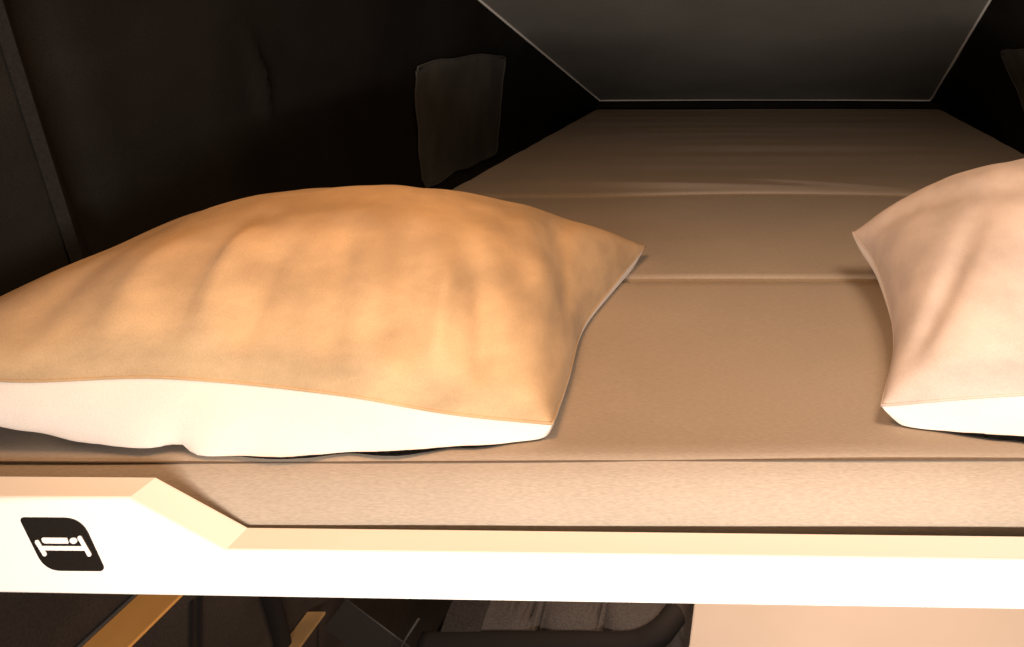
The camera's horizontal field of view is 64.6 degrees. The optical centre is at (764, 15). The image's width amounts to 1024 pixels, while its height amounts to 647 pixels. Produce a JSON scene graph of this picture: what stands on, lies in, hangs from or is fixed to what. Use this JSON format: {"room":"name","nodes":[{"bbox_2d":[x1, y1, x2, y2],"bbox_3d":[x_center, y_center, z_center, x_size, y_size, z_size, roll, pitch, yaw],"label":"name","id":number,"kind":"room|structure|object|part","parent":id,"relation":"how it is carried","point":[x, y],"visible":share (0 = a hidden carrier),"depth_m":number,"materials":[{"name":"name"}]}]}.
{"room":"camper van interior","nodes":[
{"label":"camper van interior","id":0,"kind":"room"},
{"bbox_2d":[0,0,600,646],"bbox_3d":[-0.813,0.824,1.499,0.282,2.752,2.992,0,0,5],"label":"wall","id":1,"kind":"structure","parent":0,"point":[121,120],"depth_m":0.97,"materials":[{"name":"fabric"}]},
{"bbox_2d":[414,54,505,187],"bbox_3d":[-0.671,0.220,1.678,0.024,0.266,0.402,0,0,4],"label":"window","id":2,"kind":"structure","parent":1,"relation":"in","point":[458,100],"depth_m":1.65,"materials":[{"name":"black glass"}]},
{"bbox_2d":[0,477,1023,608],"bbox_3d":[-0.048,0.367,1.548,1.335,0.077,2.103,0,0,0],"label":"frame","id":3,"kind":"object","parent":1,"relation":"attached to","point":[92,535],"visible":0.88,"depth_m":0.51,"materials":[{"name":"white plastic"}]},
{"bbox_3d":[-0.478,0.359,0.510,0.057,0.036,0.001,0,0,1],"label":"symbol plate","id":4,"kind":"part","parent":3,"relation":"part of","materials":[{"name":"black plastic"}]},
{"bbox_2d":[0,109,1023,536],"bbox_3d":[-0.026,0.355,1.583,1.297,0.070,2.093,0,0,0],"label":"mattress","id":5,"kind":"object","parent":3,"relation":"on","point":[734,379],"visible":0.65,"depth_m":0.66,"materials":[{"name":"fabric"}]},
{"bbox_2d":[0,185,645,458],"bbox_3d":[-0.432,0.253,0.789,0.539,0.152,0.470,0,0,0],"label":"pillow","id":6,"kind":"object","parent":5,"relation":"on","point":[377,320],"visible":1,"depth_m":0.60,"materials":[{"name":"white fabric"}]},
{"bbox_2d":[0,282,1023,536],"bbox_3d":[-0.026,0.360,0.738,1.297,0.061,0.402,0,0,0],"label":"cushion","id":7,"kind":"object","parent":5,"relation":"on","point":[686,407],"depth_m":0.56,"materials":[{"name":"fabric"}]},
{"bbox_2d":[495,195,904,282],"bbox_3d":[-0.011,0.359,1.160,1.265,0.062,0.451,0,0,0],"label":"cushion","id":8,"kind":"object","parent":5,"relation":"on","point":[686,238],"depth_m":1.15,"materials":[{"name":"fabric"}]},
{"bbox_2d":[452,109,1023,197],"bbox_3d":[0.011,0.355,1.999,1.222,0.070,1.263,0,0,0],"label":"cushion","id":9,"kind":"object","parent":5,"relation":"on","point":[604,153],"depth_m":1.75,"materials":[{"name":"fabric"}]},
{"bbox_2d":[851,158,1023,441],"bbox_3d":[0.346,0.236,0.755,0.531,0.185,0.414,0,0,0],"label":"pillow","id":10,"kind":"object","parent":5,"relation":"on","point":[946,258],"visible":1,"depth_m":0.66,"materials":[{"name":"fabric"}]},
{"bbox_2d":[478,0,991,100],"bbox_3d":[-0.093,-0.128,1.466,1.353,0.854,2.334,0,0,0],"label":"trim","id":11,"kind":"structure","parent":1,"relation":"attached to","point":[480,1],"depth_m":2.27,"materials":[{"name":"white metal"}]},
{"bbox_2d":[482,0,987,99],"bbox_3d":[-0.093,-0.133,1.465,1.346,0.856,2.330,0,0,0],"label":"ceiling","id":12,"kind":"structure","parent":0,"point":[616,49],"depth_m":2.05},
{"bbox_2d":[590,99,974,127],"bbox_3d":[0.030,0.378,2.660,1.500,0.165,0.020,0,0,0],"label":"wall","id":13,"kind":"structure","parent":0,"point":[759,104],"depth_m":2.66,"materials":[{"name":"fabric"}]},
{"bbox_2d":[931,0,1023,153],"bbox_3d":[0.612,-0.046,1.480,0.211,1.012,2.365,0,0,1],"label":"wall","id":14,"kind":"structure","parent":0,"point":[978,87],"depth_m":2.01,"materials":[{"name":"fabric"}]},
{"bbox_2d":[1000,49,1023,110],"bbox_3d":[0.614,0.210,1.593,0.106,0.278,0.425,0,0,0],"label":"window","id":15,"kind":"structure","parent":14,"relation":"in","point":[1013,59],"depth_m":1.75,"materials":[{"name":"black glass"}]},
{"bbox_3d":[0.000,2.210,1.200,1.900,0.020,3.600,0,0,0],"label":"floor","id":16,"kind":"structure","parent":0,"visible":0},
{"bbox_2d":[132,595,452,646],"bbox_3d":[-0.769,1.478,1.075,0.091,1.445,2.150,0,0,0],"label":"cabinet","id":17,"kind":"object","parent":16,"relation":"on","point":[193,620],"depth_m":1.14,"materials":[{"name":"black"}]},
{"bbox_2d":[75,594,182,646],"bbox_3d":[-0.786,0.749,1.075,0.058,0.011,2.150,0,0,0],"label":"ledge","id":18,"kind":"object","parent":17,"relation":"on","point":[137,614],"visible":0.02,"depth_m":0.93,"materials":[{"name":"brown metal"}]},
{"bbox_3d":[-0.739,0.984,1.138,0.030,0.005,0.196,0,0,0],"label":"ochre strip","id":19,"kind":"part","parent":17,"relation":"part of","materials":[{"name":"brown wood"}]},
{"bbox_2d":[416,600,693,646],"bbox_3d":[-0.343,1.592,1.100,0.435,1.216,0.700,0,0,0],"label":"seat","id":20,"kind":"object","parent":16,"relation":"on","point":[467,623],"visible":0.52,"depth_m":1.24,"materials":[{"name":"fabric"}]},
{"bbox_2d":[324,598,419,646],"bbox_3d":[-0.658,1.064,1.243,0.179,0.152,0.060,0,0,0],"label":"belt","id":21,"kind":"object","parent":20,"relation":"attached to","point":[350,624],"visible":1,"depth_m":1.27,"materials":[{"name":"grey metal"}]},
{"bbox_2d":[689,604,1023,646],"bbox_3d":[0.340,1.600,1.425,0.921,1.200,1.450,0,0,0],"label":"countertop","id":22,"kind":"structure","parent":16,"relation":"on","point":[713,625],"depth_m":1.23,"materials":[{"name":"beige"}]}
]}

